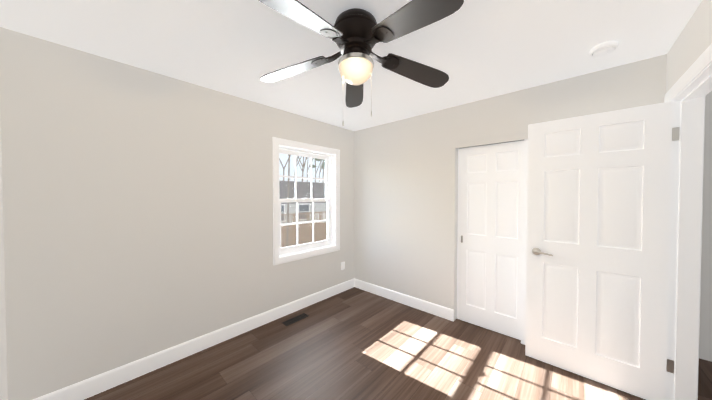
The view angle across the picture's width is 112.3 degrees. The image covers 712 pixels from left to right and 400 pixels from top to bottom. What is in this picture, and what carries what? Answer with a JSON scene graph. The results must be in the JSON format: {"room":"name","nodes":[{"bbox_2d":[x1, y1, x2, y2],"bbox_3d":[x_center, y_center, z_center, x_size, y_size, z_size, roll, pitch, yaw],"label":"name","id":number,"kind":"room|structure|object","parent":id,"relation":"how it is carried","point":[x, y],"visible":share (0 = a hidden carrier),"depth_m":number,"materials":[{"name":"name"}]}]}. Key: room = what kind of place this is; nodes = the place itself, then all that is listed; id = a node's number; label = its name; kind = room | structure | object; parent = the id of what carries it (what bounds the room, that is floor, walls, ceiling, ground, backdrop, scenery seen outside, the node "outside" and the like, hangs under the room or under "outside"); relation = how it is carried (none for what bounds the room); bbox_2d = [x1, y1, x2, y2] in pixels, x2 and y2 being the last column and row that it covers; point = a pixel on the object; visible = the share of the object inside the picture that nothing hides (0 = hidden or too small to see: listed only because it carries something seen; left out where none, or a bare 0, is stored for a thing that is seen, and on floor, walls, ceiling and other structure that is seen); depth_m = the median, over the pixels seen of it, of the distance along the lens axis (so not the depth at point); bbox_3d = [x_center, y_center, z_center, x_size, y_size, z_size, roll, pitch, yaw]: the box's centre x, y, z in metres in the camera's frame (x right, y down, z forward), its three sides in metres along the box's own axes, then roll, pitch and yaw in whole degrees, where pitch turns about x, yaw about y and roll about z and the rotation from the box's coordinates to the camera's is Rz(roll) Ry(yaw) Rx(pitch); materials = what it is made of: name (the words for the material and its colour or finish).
{"room":"empty bedroom","nodes":[
{"label":"empty bedroom","id":0,"kind":"room"},
{"bbox_2d":[0,118,7,399],"bbox_3d":[-1.049,0.205,0.379,3.020,2.440,0.120,1,1,42],"label":"wall","id":1,"kind":"structure","parent":0,"point":[3,376],"depth_m":1.41,"materials":[{"name":"grey paint"}]},
{"bbox_2d":[0,27,353,399],"bbox_3d":[-1.136,0.166,2.647,0.160,2.440,3.360,1,1,42],"label":"wall","id":2,"kind":"structure","parent":0,"point":[137,213],"depth_m":1.84,"materials":[{"name":"grey paint"}]},
{"bbox_2d":[33,279,352,399],"bbox_3d":[-1.072,1.321,2.608,0.014,0.130,3.120,1,1,42],"label":"baseboard","id":3,"kind":"structure","parent":2,"relation":"attached to","point":[93,386],"depth_m":2.07,"materials":[{"name":"white wood"}]},
{"bbox_2d":[273,137,339,264],"bbox_3d":[-0.650,0.009,3.162,0.175,1.467,1.042,1,1,42],"label":"window unit","id":4,"kind":"structure","parent":2,"relation":"in","point":[327,199],"depth_m":3.17,"materials":[{"name":"white plastic"}]},
{"bbox_2d":[341,262,344,269],"bbox_3d":[-0.195,0.985,3.571,0.008,0.114,0.070,1,1,42],"label":"electrical outlet","id":5,"kind":"object","parent":2,"relation":"attached to","point":[342,265],"visible":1,"depth_m":3.56,"materials":[{"name":"white plastic"}]},
{"bbox_2d":[0,0,701,130],"bbox_3d":[0.702,-1.085,1.495,4.400,0.100,4.160,1,1,42],"label":"ceiling","id":6,"kind":"structure","parent":0,"point":[475,50],"depth_m":1.58,"materials":[{"name":"white paint"}]},
{"bbox_2d":[259,0,463,125],"bbox_3d":[-0.005,-0.727,1.344,1.211,0.610,1.203,1,1,42],"label":"fan","id":7,"kind":"object","parent":6,"relation":"hanging from","point":[356,35],"visible":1,"depth_m":1.28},
{"bbox_2d":[589,41,618,56],"bbox_3d":[1.673,-1.014,1.613,0.138,0.044,0.138,1,1,42],"label":"smoke detector","id":8,"kind":"object","parent":6,"relation":"attached to","point":[604,48],"visible":1,"depth_m":1.59,"materials":[{"name":"white plastic"}]},
{"bbox_2d":[84,287,711,399],"bbox_3d":[0.702,1.455,1.539,4.400,0.100,4.160,1,1,42],"label":"floor","id":9,"kind":"structure","parent":0,"point":[354,343],"depth_m":2.00,"materials":[{"name":"brown wood"}]},
{"bbox_2d":[282,313,308,325],"bbox_3d":[-0.697,1.381,2.767,0.108,0.003,0.305,1,1,42],"label":"floor vent","id":10,"kind":"object","parent":9,"relation":"in","point":[294,319],"visible":1,"depth_m":2.76,"materials":[{"name":"brown metal"}]},
{"bbox_2d":[459,140,521,148],"bbox_3d":[1.902,0.166,2.628,1.920,2.440,0.700,1,1,42],"label":"wall","id":11,"kind":"structure","parent":0,"point":[490,144],"depth_m":2.55,"materials":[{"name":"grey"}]},
{"bbox_2d":[354,54,666,320],"bbox_3d":[1.130,0.163,2.776,3.020,2.440,0.120,1,1,42],"label":"wall","id":12,"kind":"structure","parent":0,"point":[405,206],"depth_m":2.87,"materials":[{"name":"grey paint"}]},
{"bbox_2d":[353,278,453,320],"bbox_3d":[0.552,1.311,3.231,1.518,0.130,0.014,1,1,42],"label":"baseboard","id":13,"kind":"structure","parent":12,"relation":"attached to","point":[447,313],"depth_m":3.11,"materials":[{"name":"white wood"}]},
{"bbox_2d":[457,140,523,339],"bbox_3d":[1.431,0.398,2.530,0.680,1.960,0.036,1,1,42],"label":"sliding closet door","id":14,"kind":"structure","parent":12,"relation":"in","point":[490,236],"depth_m":2.51,"materials":[{"name":"white wood"}]},
{"bbox_2d":[455,132,527,344],"bbox_3d":[1.643,0.377,2.303,1.320,2.030,0.096,1,1,42],"label":"trim","id":15,"kind":"structure","parent":12,"relation":"attached to","point":[506,138],"depth_m":2.43,"materials":[{"name":"white paint"}]},
{"bbox_2d":[522,139,527,341],"bbox_3d":[1.869,0.406,2.080,0.680,1.960,0.036,1,1,42],"label":"sliding closet door","id":16,"kind":"structure","parent":12,"relation":"in","point":[524,241],"depth_m":2.29,"materials":[{"name":"white wood"}]},
{"bbox_2d":[666,0,711,92],"bbox_3d":[1.202,0.203,0.521,0.120,2.440,3.360,1,1,42],"label":"wall","id":17,"kind":"structure","parent":0,"point":[691,44],"depth_m":1.35,"materials":[{"name":"grey paint"}]},
{"bbox_2d":[525,101,679,399],"bbox_3d":[1.821,0.366,1.849,0.814,2.042,0.133,1,1,42],"label":"open door","id":18,"kind":"structure","parent":17,"relation":"in","point":[598,220],"depth_m":1.79,"materials":[{"name":"white paint"},{"name":"satin nickel"}]},
{"bbox_2d":[664,44,711,399],"bbox_3d":[1.890,0.341,1.280,0.157,2.136,0.941,1,1,42],"label":"trim","id":19,"kind":"structure","parent":17,"relation":"attached to","point":[689,90],"depth_m":1.56,"materials":[{"name":"white wood"}]},
{"bbox_2d":[699,91,711,361],"bbox_3d":[3.248,0.178,1.946,0.990,2.440,0.100,1,1,42],"label":"wall","id":20,"kind":"structure","parent":0,"point":[705,339],"depth_m":2.06,"materials":[{"name":"grey paint"}]},
{"label":"outside","id":21,"kind":"structure","parent":0,"visible":0},
{"bbox_2d":[279,153,324,182],"bbox_3d":[-16.248,-19.073,74.773,0.001,41.600,150.000,1,1,42],"label":"sky","id":22,"kind":"structure","parent":21,"point":[292,161],"depth_m":73.87,"materials":[{"name":"white"}]},
{"bbox_3d":[-21.802,1.817,39.635,79.540,1.050,110.000,1,1,42],"label":"ground","id":23,"kind":"structure","parent":0,"visible":0},
{"bbox_2d":[286,154,289,246],"bbox_3d":[-4.072,-5.402,11.898,8.529,16.554,13.550,1,1,42],"label":"tree","id":24,"kind":"object","parent":23,"relation":"on","point":[288,202],"depth_m":13.82,"materials":[{"name":"plant"}]},
{"bbox_2d":[298,156,306,181],"bbox_3d":[-9.128,-10.129,33.657,15.628,25.256,17.862,1,1,42],"label":"tree","id":25,"kind":"object","parent":23,"relation":"on","point":[303,165],"depth_m":31.17,"materials":[{"name":"plant"}]},
{"bbox_2d":[279,181,326,247],"bbox_3d":[-4.921,0.499,20.545,9.870,4.350,14.200,1,1,42],"label":"house","id":26,"kind":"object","parent":23,"relation":"on","point":[305,228],"depth_m":17.53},
{"bbox_2d":[309,158,324,182],"bbox_3d":[-4.570,-7.072,34.803,3.954,19.099,4.280,1,1,42],"label":"tree","id":27,"kind":"object","parent":23,"relation":"on","point":[322,167],"depth_m":34.55,"materials":[{"name":"plant"}]}
]}

